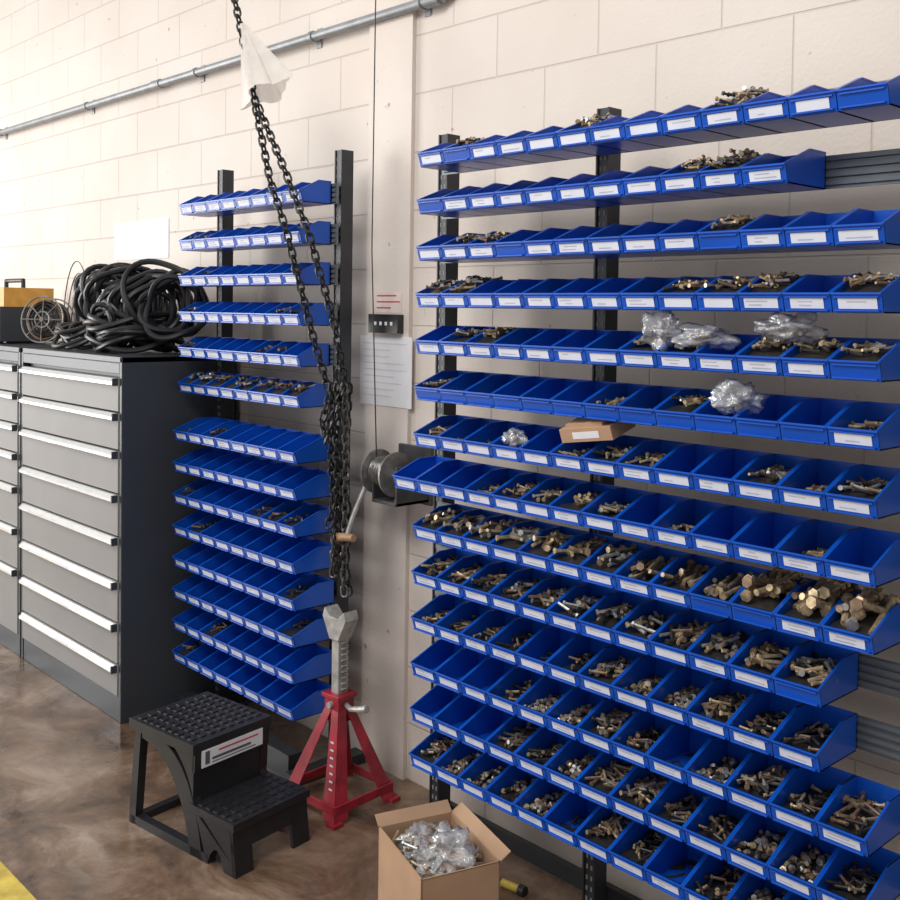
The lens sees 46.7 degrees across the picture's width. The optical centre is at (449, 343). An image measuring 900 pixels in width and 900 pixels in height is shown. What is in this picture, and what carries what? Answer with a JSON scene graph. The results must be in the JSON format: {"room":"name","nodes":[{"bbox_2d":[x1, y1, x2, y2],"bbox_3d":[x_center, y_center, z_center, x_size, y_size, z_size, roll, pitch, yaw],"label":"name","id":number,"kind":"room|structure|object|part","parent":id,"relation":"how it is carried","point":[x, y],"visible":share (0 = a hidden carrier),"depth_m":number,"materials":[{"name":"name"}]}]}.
{"room":"repair workshop","nodes":[
{"label":"repair workshop","id":0,"kind":"room"},
{"bbox_2d":[0,644,581,899],"bbox_3d":[-4.980,1.599,2.389,9.330,0.102,18.000,-1,3,-43],"label":"floor","id":1,"kind":"structure","parent":0,"point":[67,833],"depth_m":3.38,"materials":[{"name":"concrete"}]},
{"bbox_2d":[0,341,90,656],"bbox_3d":[-2.232,0.741,5.534,0.559,1.490,1.055,-1,3,-43],"label":"cabinet","id":2,"kind":"object","parent":1,"relation":"on","point":[10,353],"visible":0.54,"depth_m":5.06,"materials":[{"name":"metal"}]},
{"bbox_2d":[0,278,55,342],"bbox_3d":[-2.365,-0.182,5.624,0.308,0.342,0.460,-1,3,-43],"label":"toolbox","id":3,"kind":"object","parent":2,"relation":"on","point":[13,301],"visible":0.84,"depth_m":5.42,"materials":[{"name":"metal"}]},
{"bbox_2d":[21,261,90,344],"bbox_3d":[-1.958,-0.204,5.178,0.258,0.427,0.360,-1,3,-43],"label":"reel","id":4,"kind":"object","parent":2,"relation":"on","point":[35,318],"visible":0.88,"depth_m":5.18,"materials":[{"name":"metal"}]},
{"bbox_2d":[17,347,236,723],"bbox_3d":[-1.502,0.777,4.756,0.559,1.490,1.050,-1,3,-43],"label":"cabinet","id":5,"kind":"object","parent":1,"relation":"on","point":[98,544],"visible":0.86,"depth_m":4.37,"materials":[{"name":"metal"}]},
{"bbox_2d":[51,258,208,353],"bbox_3d":[-1.458,-0.172,4.695,0.433,0.409,0.954,-1,3,-43],"label":"coiled cable","id":6,"kind":"object","parent":5,"relation":"on","point":[145,319],"visible":0.95,"depth_m":4.51,"materials":[{"name":"rubber"}]},
{"bbox_2d":[129,691,309,878],"bbox_3d":[-0.751,1.402,3.375,0.543,0.354,0.316,2,2,39],"label":"step stool","id":7,"kind":"object","parent":1,"relation":"on","point":[214,748],"visible":1,"depth_m":3.29,"materials":[{"name":"black plastic"}]},
{"bbox_2d":[172,149,364,785],"bbox_3d":[-0.725,0.421,4.062,0.346,2.270,0.900,-1,3,-43],"label":"rack","id":8,"kind":"object","parent":1,"relation":"on","point":[254,626],"visible":0.93,"depth_m":3.90,"materials":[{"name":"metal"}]},
{"bbox_2d":[289,604,399,830],"bbox_3d":[-0.378,1.243,3.587,0.311,0.669,0.304,3,3,43],"label":"jack stand","id":9,"kind":"object","parent":1,"relation":"on","point":[339,708],"visible":0.96,"depth_m":3.56,"materials":[{"name":"red paint"}]},
{"bbox_3d":[-0.326,1.225,3.539,0.170,0.046,0.100,3,3,43],"label":"lever","id":10,"kind":"part","parent":9,"relation":"part of","materials":[{"name":"grey metal"}]},
{"bbox_2d":[375,799,510,899],"bbox_3d":[-0.027,1.431,2.768,0.250,0.357,0.320,0,2,-25],"label":"cardboard box","id":11,"kind":"object","parent":1,"relation":"on","point":[429,851],"visible":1,"depth_m":2.73,"materials":[{"name":"brown cardboard"}]},
{"bbox_2d":[500,878,527,897],"bbox_3d":[0.144,1.589,3.102,0.042,0.032,0.215,-1,3,-41],"label":"flashlight","id":12,"kind":"object","parent":1,"relation":"on","point":[520,890],"visible":0.59,"depth_m":3.04,"materials":[{"name":"yellow paint"}]},
{"bbox_2d":[392,75,899,899],"bbox_3d":[0.612,0.499,2.589,0.393,2.250,1.998,-1,3,-43],"label":"rack","id":13,"kind":"object","parent":1,"relation":"on","point":[663,715],"visible":1,"depth_m":2.50,"materials":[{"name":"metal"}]},
{"bbox_2d":[502,427,527,446],"bbox_3d":[0.172,0.256,2.813,0.067,0.063,0.069,0,2,-14],"label":"bag","id":14,"kind":"object","parent":13,"relation":"in","point":[509,435],"visible":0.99,"depth_m":2.81,"materials":[{"name":"clear plastic"}]},
{"bbox_2d":[559,418,635,442],"bbox_3d":[0.374,0.212,2.649,0.163,0.086,0.115,3,3,43],"label":"cardboard box","id":15,"kind":"object","parent":13,"relation":"in","point":[578,429],"visible":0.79,"depth_m":2.60,"materials":[{"name":"cardboard"}]},
{"bbox_2d":[639,310,685,351],"bbox_3d":[0.508,-0.031,2.476,0.092,0.111,0.110,-1,3,-43],"label":"bag","id":16,"kind":"object","parent":13,"relation":"in","point":[663,334],"visible":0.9,"depth_m":2.48,"materials":[{"name":"clear plastic"}]},
{"bbox_2d":[671,322,741,350],"bbox_3d":[0.588,-0.017,2.407,0.177,0.065,0.117,2,2,26],"label":"bag","id":17,"kind":"object","parent":13,"relation":"in","point":[706,337],"visible":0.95,"depth_m":2.40,"materials":[{"name":"clear plastic"}]},
{"bbox_2d":[709,378,768,414],"bbox_3d":[0.651,0.120,2.340,0.126,0.087,0.115,-1,3,-43],"label":"bag","id":18,"kind":"object","parent":13,"relation":"in","point":[738,404],"visible":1,"depth_m":2.33,"materials":[{"name":"clear plastic"}]},
{"bbox_2d":[753,312,828,345],"bbox_3d":[0.735,-0.034,2.260,0.110,0.078,0.171,-1,3,-43],"label":"bag","id":19,"kind":"object","parent":13,"relation":"in","point":[779,328],"visible":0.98,"depth_m":2.25,"materials":[{"name":"clear plastic"}]},
{"bbox_2d":[0,0,899,899],"bbox_3d":[-1.619,-0.603,5.441,0.200,4.200,18.000,-1,3,-43],"label":"wall","id":20,"kind":"structure","parent":0,"point":[485,68],"depth_m":3.57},
{"bbox_2d":[114,218,168,260],"bbox_3d":[-1.550,-0.520,5.221,0.003,0.190,0.580,-1,3,-43],"label":"poster","id":21,"kind":"object","parent":20,"relation":"attached to","point":[149,238],"visible":1,"depth_m":5.21,"materials":[{"name":"white paper"}]},
{"bbox_2d":[0,0,446,139],"bbox_3d":[-2.217,-1.286,5.877,0.058,0.076,6.498,-1,3,-43],"label":"conduit pipe","id":22,"kind":"object","parent":20,"relation":"attached to","point":[317,36],"visible":1,"depth_m":4.48,"materials":[{"name":"silver metal"}]},
{"bbox_2d":[333,443,433,541],"bbox_3d":[-0.230,0.524,3.611,0.258,0.331,0.237,-1,3,-43],"label":"winch","id":23,"kind":"object","parent":20,"relation":"attached to","point":[376,477],"visible":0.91,"depth_m":3.60,"materials":[{"name":"paint"}]},
{"bbox_2d":[231,0,352,597],"bbox_3d":[-0.636,-0.640,3.821,0.311,3.032,0.835,-1,3,-43],"label":"hanging chain","id":24,"kind":"object","parent":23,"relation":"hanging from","point":[338,398],"visible":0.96,"depth_m":3.60,"materials":[{"name":"dark steel"},{"name":"white cloth"}]},
{"bbox_2d":[240,23,293,109],"bbox_3d":[-0.642,-0.983,3.619,0.125,0.313,0.325,-1,3,-43],"label":"wrap","id":25,"kind":"object","parent":24,"relation":"hanging from","point":[260,67],"visible":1,"depth_m":3.63,"materials":[{"name":"white fabric"}]},
{"bbox_2d":[371,0,376,456],"bbox_3d":[-0.244,-1.065,3.532,0.029,2.910,0.034,-1,3,-43],"label":"cable","id":26,"kind":"object","parent":23,"relation":"attached to","point":[375,0],"visible":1,"depth_m":3.56,"materials":[{"name":"black plastic"}]},
{"bbox_2d":[368,292,403,333],"bbox_3d":[-0.233,-0.114,3.776,0.031,0.148,0.165,-1,3,-43],"label":"thermostat box","id":27,"kind":"object","parent":20,"relation":"attached to","point":[385,302],"visible":1,"depth_m":3.77,"materials":[{"name":"black plastic"}]},
{"bbox_2d":[361,0,416,779],"bbox_3d":[-0.216,-0.528,3.787,0.018,4.200,0.243,-1,3,-43],"label":"pillar","id":28,"kind":"structure","parent":20,"relation":"attached to","point":[386,544],"depth_m":3.79,"materials":[{"name":"beige paint"}]},
{"bbox_2d":[360,335,412,408],"bbox_3d":[-0.236,0.099,3.803,0.004,0.255,0.295,-1,3,-43],"label":"poster","id":29,"kind":"object","parent":28,"relation":"attached to","point":[393,355],"visible":1,"depth_m":3.79,"materials":[{"name":"paper"}]}
]}

